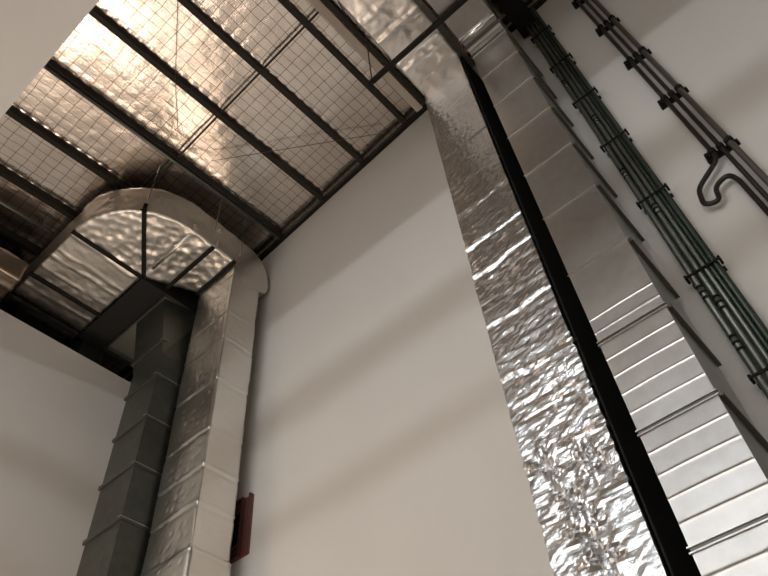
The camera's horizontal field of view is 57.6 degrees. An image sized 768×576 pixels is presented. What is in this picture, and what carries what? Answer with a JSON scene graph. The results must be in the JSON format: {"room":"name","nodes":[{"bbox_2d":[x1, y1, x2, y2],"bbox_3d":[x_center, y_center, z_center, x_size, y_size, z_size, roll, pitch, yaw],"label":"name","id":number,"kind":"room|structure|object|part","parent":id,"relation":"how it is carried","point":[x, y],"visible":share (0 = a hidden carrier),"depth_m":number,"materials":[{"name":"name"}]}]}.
{"room":"mechanical room","nodes":[
{"label":"mechanical room","id":0,"kind":"room"},
{"bbox_2d":[0,309,130,575],"bbox_3d":[-7.514,2.446,6.193,0.200,10.500,11.000,-36,-57,22],"label":"wall","id":1,"kind":"structure","parent":0,"point":[61,411],"depth_m":10.71,"materials":[{"name":"paint"}]},
{"bbox_2d":[0,200,56,236],"bbox_3d":[-6.379,-1.387,11.801,0.056,0.177,1.830,-36,-57,22],"label":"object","id":2,"kind":"object","parent":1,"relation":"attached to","point":[1,202],"visible":1,"depth_m":12.00,"materials":[{"name":"grey metal"}]},
{"bbox_2d":[0,0,98,118],"bbox_3d":[-5.637,-5.817,7.818,18.000,4.200,6.094,-36,-57,22],"label":"wall","id":3,"kind":"structure","parent":1,"relation":"attached to","point":[32,32],"depth_m":7.73,"materials":[{"name":"paint"}]},
{"bbox_2d":[0,0,536,378],"bbox_3d":[-2.061,-3.503,11.470,18.000,2.177,4.906,-36,-57,22],"label":"ceiling","id":4,"kind":"structure","parent":0,"point":[92,53],"depth_m":11.70,"materials":[{"name":"metal"}]},
{"bbox_2d":[0,224,43,256],"bbox_3d":[-5.837,-0.352,12.922,0.087,0.481,4.821,-36,-57,22],"label":"beam","id":5,"kind":"structure","parent":4,"relation":"attached to","point":[5,232],"depth_m":12.36,"materials":[{"name":"grey metal"}]},
{"bbox_2d":[0,164,78,219],"bbox_3d":[-5.077,-0.983,12.610,0.087,0.481,4.821,-36,-57,22],"label":"beam","id":6,"kind":"structure","parent":4,"relation":"attached to","point":[7,174],"depth_m":11.87,"materials":[{"name":"grey metal"}]},
{"bbox_2d":[5,105,131,189],"bbox_3d":[-4.332,-1.601,12.304,0.087,0.481,4.821,-36,-57,22],"label":"beam","id":7,"kind":"structure","parent":4,"relation":"attached to","point":[18,116],"depth_m":11.48,"materials":[{"name":"grey metal"}]},
{"bbox_2d":[147,162,172,187],"bbox_3d":[-3.943,-1.889,12.116,0.950,0.132,0.030,-36,-57,22],"label":"bar","id":8,"kind":"object","parent":7,"relation":"attached to","point":[171,163],"visible":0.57,"depth_m":12.06,"materials":[{"name":"grey metal"}]},
{"bbox_2d":[148,164,160,199],"bbox_3d":[-3.832,-1.791,11.689,0.015,1.149,0.015,-17,-51,9],"label":"rod","id":9,"kind":"object","parent":4,"relation":"hanging from","point":[160,164],"visible":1,"depth_m":11.63,"materials":[{"name":"grey metal"}]},
{"bbox_2d":[46,59,281,236],"bbox_3d":[-3.566,-2.238,11.989,0.087,0.481,4.821,-36,-57,22],"label":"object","id":10,"kind":"structure","parent":4,"relation":"attached to","point":[51,64],"depth_m":11.72,"materials":[{"name":"grey metal"}]},
{"bbox_2d":[43,65,279,238],"bbox_3d":[-3.576,-2.158,11.901,0.056,0.382,4.810,-36,-57,22],"label":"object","id":11,"kind":"structure","parent":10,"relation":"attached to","point":[47,68],"depth_m":11.67,"materials":[{"name":"black metal"}]},
{"bbox_2d":[177,117,216,157],"bbox_3d":[-3.155,-2.544,11.792,1.010,0.138,0.030,-36,-57,22],"label":"bar","id":12,"kind":"object","parent":10,"relation":"attached to","point":[215,118],"visible":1,"depth_m":11.79,"materials":[{"name":"grey metal"}]},
{"bbox_2d":[88,6,322,200],"bbox_3d":[-2.755,-2.912,11.655,0.087,0.481,4.821,-36,-57,22],"label":"beam","id":13,"kind":"structure","parent":4,"relation":"attached to","point":[95,12],"depth_m":11.39,"materials":[{"name":"grey metal"}]},
{"bbox_2d":[175,0,177,127],"bbox_3d":[-3.260,-3.439,10.973,0.051,0.093,2.101,5,-51,-9],"label":"wire","id":14,"kind":"object","parent":13,"relation":"attached to","point":[177,0],"visible":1,"depth_m":10.95,"materials":[{"name":"grey metal"}]},
{"bbox_2d":[220,73,259,113],"bbox_3d":[-2.369,-3.196,11.469,0.940,0.131,0.030,-36,-57,22],"label":"bar","id":15,"kind":"object","parent":13,"relation":"attached to","point":[257,74],"visible":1,"depth_m":11.45,"materials":[{"name":"grey metal"}]},
{"bbox_2d":[213,198,221,237],"bbox_3d":[-2.919,-1.252,12.275,0.015,1.246,0.015,-17,-51,9],"label":"rod","id":16,"kind":"object","parent":4,"relation":"hanging from","point":[221,198],"visible":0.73,"depth_m":12.22,"materials":[{"name":"grey metal"}]},
{"bbox_2d":[239,216,245,255],"bbox_3d":[-2.534,-0.968,12.568,0.015,1.285,0.015,18,-55,-19],"label":"rod","id":17,"kind":"object","parent":4,"relation":"hanging from","point":[245,216],"visible":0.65,"depth_m":12.50,"materials":[{"name":"grey metal"}]},
{"bbox_2d":[178,0,363,162],"bbox_3d":[-1.995,-3.543,11.343,0.087,0.481,4.821,-36,-57,22],"label":"roof beam","id":18,"kind":"structure","parent":4,"relation":"attached to","point":[189,5],"depth_m":11.38,"materials":[{"name":"grey metal"}]},
{"bbox_2d":[262,26,304,69],"bbox_3d":[-1.606,-3.830,11.156,0.950,0.132,0.030,-36,-57,22],"label":"bar","id":19,"kind":"object","parent":18,"relation":"attached to","point":[303,27],"visible":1,"depth_m":11.14,"materials":[{"name":"grey metal"}]},
{"bbox_2d":[212,133,382,160],"bbox_3d":[-1.483,-2.462,12.175,3.042,0.383,0.011,-6,-50,0],"label":"wire","id":20,"kind":"object","parent":18,"relation":"attached to","point":[379,133],"visible":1,"depth_m":12.17,"materials":[{"name":"grey metal"}]},
{"bbox_2d":[277,0,406,123],"bbox_3d":[-1.228,-4.180,11.028,0.087,0.481,4.821,-36,-57,22],"label":"roof beam","id":21,"kind":"structure","parent":4,"relation":"attached to","point":[287,4],"depth_m":11.42,"materials":[{"name":"grey metal"}]},
{"bbox_2d":[308,11,318,22],"bbox_3d":[-1.101,-4.250,10.948,0.240,0.059,0.030,-36,-57,22],"label":"bar","id":22,"kind":"object","parent":21,"relation":"attached to","point":[317,12],"visible":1,"depth_m":10.94,"materials":[{"name":"grey metal"}]},
{"bbox_2d":[365,0,467,86],"bbox_3d":[0.493,-4.090,10.297,2.060,2.133,0.070,-36,-57,22],"label":"bar","id":23,"kind":"object","parent":4,"relation":"hanging from","point":[459,3],"visible":0.94,"depth_m":9.59,"materials":[{"name":"black metal"}]},
{"bbox_3d":[-0.230,-3.490,10.595,0.020,1.933,0.020,18,-55,-19],"label":"hanger rod","id":24,"kind":"part","parent":23,"relation":"part of","materials":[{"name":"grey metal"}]},
{"bbox_2d":[130,0,767,575],"bbox_3d":[0.056,1.605,8.273,18.000,13.726,0.250,-36,-57,22],"label":"wall","id":25,"kind":"structure","parent":0,"point":[379,438],"depth_m":8.19,"materials":[{"name":"paint"}]},
{"bbox_2d":[230,492,253,563],"bbox_3d":[-1.975,3.154,8.942,0.770,0.840,0.070,-36,-57,22],"label":"wall frame","id":26,"kind":"object","parent":25,"relation":"attached to","point":[240,546],"visible":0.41,"depth_m":8.82,"materials":[{"name":"red metal"}]},
{"bbox_3d":[-1.957,3.169,8.956,0.430,0.500,0.015,-36,-57,22],"label":"opening panel","id":27,"kind":"part","parent":26,"relation":"part of","materials":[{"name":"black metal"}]},
{"bbox_2d":[125,0,546,381],"bbox_3d":[-0.457,-2.176,12.690,18.009,1.939,0.080,-36,-57,22],"label":"trim","id":28,"kind":"structure","parent":25,"relation":"attached to","point":[538,3],"depth_m":12.72,"materials":[{"name":"black metal"}]},
{"bbox_2d":[322,0,425,105],"bbox_3d":[-0.871,-4.442,10.840,0.075,0.420,4.823,-36,-57,22],"label":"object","id":29,"kind":"structure","parent":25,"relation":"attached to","point":[329,3],"depth_m":11.40,"materials":[{"name":"grey metal"}]},
{"bbox_2d":[338,2,390,60],"bbox_3d":[-0.359,-4.122,11.145,0.142,0.111,1.556,-34,-56,21],"label":"loose cable","id":30,"kind":"object","parent":29,"relation":"attached to","point":[338,2],"visible":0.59,"depth_m":11.09,"materials":[{"name":"black rubber"}]},
{"bbox_2d":[307,0,422,111],"bbox_3d":[-0.965,-4.344,10.856,0.145,0.380,4.820,-36,-57,22],"label":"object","id":31,"kind":"structure","parent":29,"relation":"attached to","point":[318,5],"depth_m":11.35,"materials":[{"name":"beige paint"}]},
{"bbox_2d":[495,0,537,38],"bbox_3d":[0.722,-5.511,9.980,0.320,0.370,4.886,-36,-57,22],"label":"girder","id":32,"kind":"object","parent":25,"relation":"attached to","point":[517,12],"visible":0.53,"depth_m":10.89,"materials":[{"name":"black metal"}]},
{"bbox_2d":[530,24,554,46],"bbox_3d":[2.416,-3.816,10.608,0.339,0.044,0.180,-36,-57,22],"label":"bracket","id":33,"kind":"object","parent":25,"relation":"attached to","point":[549,26],"visible":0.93,"depth_m":10.57,"materials":[{"name":"black metal"}]},
{"bbox_2d":[527,8,767,398],"bbox_3d":[2.720,-1.143,7.376,0.278,10.450,0.065,-36,-57,22],"label":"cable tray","id":34,"kind":"object","parent":33,"relation":"attached to","point":[605,139],"visible":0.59,"depth_m":6.81,"materials":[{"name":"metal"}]},
{"bbox_2d":[526,26,767,396],"bbox_3d":[2.597,-1.123,7.382,0.062,10.450,0.064,-5,-50,-1],"label":"conduit","id":35,"kind":"object","parent":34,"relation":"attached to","point":[740,349],"visible":0.98,"depth_m":6.46,"materials":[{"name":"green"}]},
{"bbox_2d":[530,7,767,341],"bbox_3d":[2.757,-1.235,7.304,0.040,10.450,0.039,-36,-57,22],"label":"conduit","id":36,"kind":"object","parent":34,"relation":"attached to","point":[718,268],"visible":1,"depth_m":6.79,"materials":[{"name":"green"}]},
{"bbox_2d":[530,9,767,350],"bbox_3d":[2.726,-1.212,7.320,0.034,10.450,0.033,-36,-57,22],"label":"conduit","id":37,"kind":"object","parent":33,"relation":"attached to","point":[737,304],"visible":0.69,"depth_m":6.72,"materials":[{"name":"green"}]},
{"bbox_2d":[530,23,767,378],"bbox_3d":[2.649,-1.156,7.359,0.064,10.450,0.062,-36,-57,22],"label":"conduit","id":38,"kind":"object","parent":33,"relation":"attached to","point":[720,303],"visible":0.98,"depth_m":6.60,"materials":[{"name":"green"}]},
{"bbox_2d":[533,21,767,362],"bbox_3d":[2.692,-1.188,7.337,0.040,10.450,0.039,-36,-57,22],"label":"conduit","id":39,"kind":"object","parent":33,"relation":"attached to","point":[711,277],"visible":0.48,"depth_m":6.65,"materials":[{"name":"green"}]},
{"bbox_2d":[549,52,575,77],"bbox_3d":[2.494,-3.095,9.728,0.339,0.044,0.180,-36,-57,22],"label":"bracket","id":40,"kind":"object","parent":25,"relation":"attached to","point":[571,56],"visible":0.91,"depth_m":9.69,"materials":[{"name":"black metal"}]},
{"bbox_2d":[572,0,584,8],"bbox_3d":[2.977,-4.354,10.489,0.330,0.060,0.144,-36,-57,22],"label":"clamp","id":41,"kind":"object","parent":25,"relation":"attached to","point":[576,6],"visible":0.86,"depth_m":10.52,"materials":[{"name":"black metal"}]},
{"bbox_2d":[575,0,767,215],"bbox_3d":[3.076,-1.473,7.202,0.404,10.550,0.049,-36,-57,22],"label":"pipe","id":42,"kind":"object","parent":41,"relation":"attached to","point":[747,189],"visible":1,"depth_m":6.80,"materials":[{"name":"black"}]},
{"bbox_2d":[583,0,767,201],"bbox_3d":[3.264,-1.611,7.106,0.046,10.550,0.045,-36,-57,22],"label":"pipe","id":43,"kind":"object","parent":41,"relation":"attached to","point":[680,103],"visible":1,"depth_m":7.38,"materials":[{"name":"black"}]},
{"bbox_2d":[592,0,767,185],"bbox_3d":[3.331,-1.660,7.072,0.060,10.550,0.058,-36,-57,22],"label":"pipe","id":44,"kind":"object","parent":41,"relation":"attached to","point":[756,169],"visible":1,"depth_m":7.43,"materials":[{"name":"grey"}]},
{"bbox_2d":[572,86,601,112],"bbox_3d":[2.573,-2.374,8.849,0.339,0.044,0.180,-36,-57,22],"label":"bracket","id":45,"kind":"object","parent":25,"relation":"attached to","point":[594,88],"visible":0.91,"depth_m":8.81,"materials":[{"name":"black metal"}]},
{"bbox_2d":[595,15,619,36],"bbox_3d":[3.058,-3.611,9.583,0.330,0.060,0.144,-36,-57,22],"label":"clamp","id":46,"kind":"object","parent":25,"relation":"attached to","point":[599,32],"visible":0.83,"depth_m":9.57,"materials":[{"name":"black metal"}]},
{"bbox_2d":[600,128,632,157],"bbox_3d":[2.652,-1.646,7.962,0.339,0.044,0.180,-36,-57,22],"label":"bracket","id":47,"kind":"object","parent":25,"relation":"attached to","point":[625,130],"visible":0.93,"depth_m":7.92,"materials":[{"name":"black metal"}]},
{"bbox_2d":[623,46,651,70],"bbox_3d":[3.139,-2.867,8.677,0.330,0.060,0.144,-36,-57,22],"label":"clamp","id":48,"kind":"object","parent":25,"relation":"attached to","point":[627,64],"visible":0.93,"depth_m":8.66,"materials":[{"name":"black metal"}]},
{"bbox_2d":[636,183,673,213],"bbox_3d":[2.735,-0.894,7.044,0.339,0.044,0.180,-36,-57,22],"label":"bracket","id":49,"kind":"object","parent":25,"relation":"attached to","point":[665,184],"visible":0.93,"depth_m":7.01,"materials":[{"name":"black metal"}]},
{"bbox_2d":[657,84,689,109],"bbox_3d":[3.218,-2.145,7.795,0.330,0.060,0.144,-36,-57,22],"label":"clamp","id":50,"kind":"object","parent":25,"relation":"attached to","point":[663,106],"visible":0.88,"depth_m":7.78,"materials":[{"name":"black metal"}]},
{"bbox_2d":[683,255,727,289],"bbox_3d":[2.818,-0.131,6.114,0.339,0.044,0.180,-36,-57,22],"label":"bracket","id":51,"kind":"object","parent":25,"relation":"attached to","point":[685,277],"visible":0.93,"depth_m":6.08,"materials":[{"name":"black metal"}]},
{"bbox_2d":[703,135,740,164],"bbox_3d":[3.303,-1.365,6.844,0.330,0.060,0.144,-36,-57,22],"label":"clamp","id":52,"kind":"object","parent":25,"relation":"attached to","point":[708,156],"visible":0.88,"depth_m":6.83,"materials":[{"name":"black metal"}]},
{"bbox_2d":[747,366,767,389],"bbox_3d":[2.901,0.625,5.192,0.339,0.044,0.180,-36,-57,22],"label":"bracket","id":53,"kind":"object","parent":25,"relation":"attached to","point":[749,376],"visible":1,"depth_m":5.19,"materials":[{"name":"black metal"}]},
{"bbox_3d":[-3.216,2.914,0.028,18.000,0.200,11.550,-36,-57,22],"label":"floor","id":54,"kind":"structure","parent":0,"visible":0},
{"bbox_2d":[0,187,267,575],"bbox_3d":[-4.188,3.580,8.340,4.079,11.987,3.040,-36,-57,22],"label":"duct","id":55,"kind":"object","parent":54,"relation":"on","point":[122,237],"visible":0.99,"depth_m":11.39,"materials":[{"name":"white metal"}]},
{"bbox_2d":[0,247,28,301],"bbox_3d":[-7.098,0.123,11.798,2.305,0.487,0.966,-36,-57,22],"label":"duct","id":56,"kind":"object","parent":55,"relation":"attached to","point":[12,268],"visible":1,"depth_m":11.46,"materials":[{"name":"silver metal"}]},
{"bbox_3d":[-5.981,0.431,12.425,0.105,0.070,1.350,-36,-57,22],"label":"angle frame","id":57,"kind":"part","parent":55,"relation":"part of","materials":[{"name":"black metal"}]},
{"bbox_3d":[-5.564,0.125,12.210,0.105,0.070,1.350,-36,-57,22],"label":"angle frame","id":58,"kind":"part","parent":55,"relation":"part of","materials":[{"name":"black metal"}]},
{"bbox_3d":[-5.425,-0.209,12.390,2.148,0.738,1.351,-36,-57,22],"label":"long leg","id":59,"kind":"part","parent":55,"relation":"part of","materials":[{"name":"silver metal"}]},
{"bbox_3d":[-4.627,-0.543,11.747,0.105,0.070,1.390,-36,-57,22],"label":"angle frame","id":60,"kind":"part","parent":55,"relation":"part of","materials":[{"name":"black metal"}]},
{"bbox_3d":[-4.021,-0.776,11.691,0.105,0.195,1.413,7,-52,-11],"label":"angle frame","id":61,"kind":"part","parent":55,"relation":"part of","materials":[{"name":"black metal"}]},
{"bbox_3d":[-3.348,-0.368,12.005,1.240,0.070,0.105,-36,-57,22],"label":"angle frame","id":62,"kind":"part","parent":55,"relation":"part of","materials":[{"name":"black metal"}]},
{"bbox_3d":[-3.368,-0.541,12.321,1.385,0.740,0.908,-36,-57,22],"label":"short leg","id":63,"kind":"part","parent":55,"relation":"part of","materials":[{"name":"silver metal"}]},
{"bbox_3d":[-2.956,-0.190,12.187,1.010,0.070,0.105,-36,-57,22],"label":"angle frame","id":64,"kind":"part","parent":55,"relation":"part of","materials":[{"name":"black metal"}]},
{"bbox_2d":[76,278,199,575],"bbox_3d":[-3.966,3.958,8.671,2.332,11.920,1.310,-36,-57,22],"label":"duct","id":65,"kind":"object","parent":54,"relation":"on","point":[148,328],"visible":0.77,"depth_m":10.22,"materials":[{"name":"grey metal"}]},
{"bbox_2d":[72,334,103,364],"bbox_3d":[-5.524,1.514,12.737,0.380,2.100,0.440,-36,-57,22],"label":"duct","id":66,"kind":"object","parent":65,"relation":"attached to","point":[81,346],"visible":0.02,"depth_m":12.94,"materials":[{"name":"metal"}]},
{"bbox_2d":[337,0,700,575],"bbox_3d":[0.165,-0.670,5.471,0.819,12.285,4.863,-36,-57,22],"label":"duct","id":67,"kind":"object","parent":54,"relation":"on","point":[603,508],"visible":0.91,"depth_m":5.74,"materials":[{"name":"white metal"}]},
{"bbox_3d":[1.795,0.460,5.982,0.014,11.400,0.885,-36,-57,22],"label":"panel","id":68,"kind":"part","parent":67,"relation":"part of","materials":[{"name":"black metal"}]},
{"bbox_2d":[427,0,767,575],"bbox_3d":[0.797,-0.983,4.956,0.621,11.780,4.817,-36,-57,22],"label":"duct","id":69,"kind":"object","parent":54,"relation":"on","point":[709,459],"visible":1,"depth_m":5.15,"materials":[{"name":"grey metal"}]}
]}

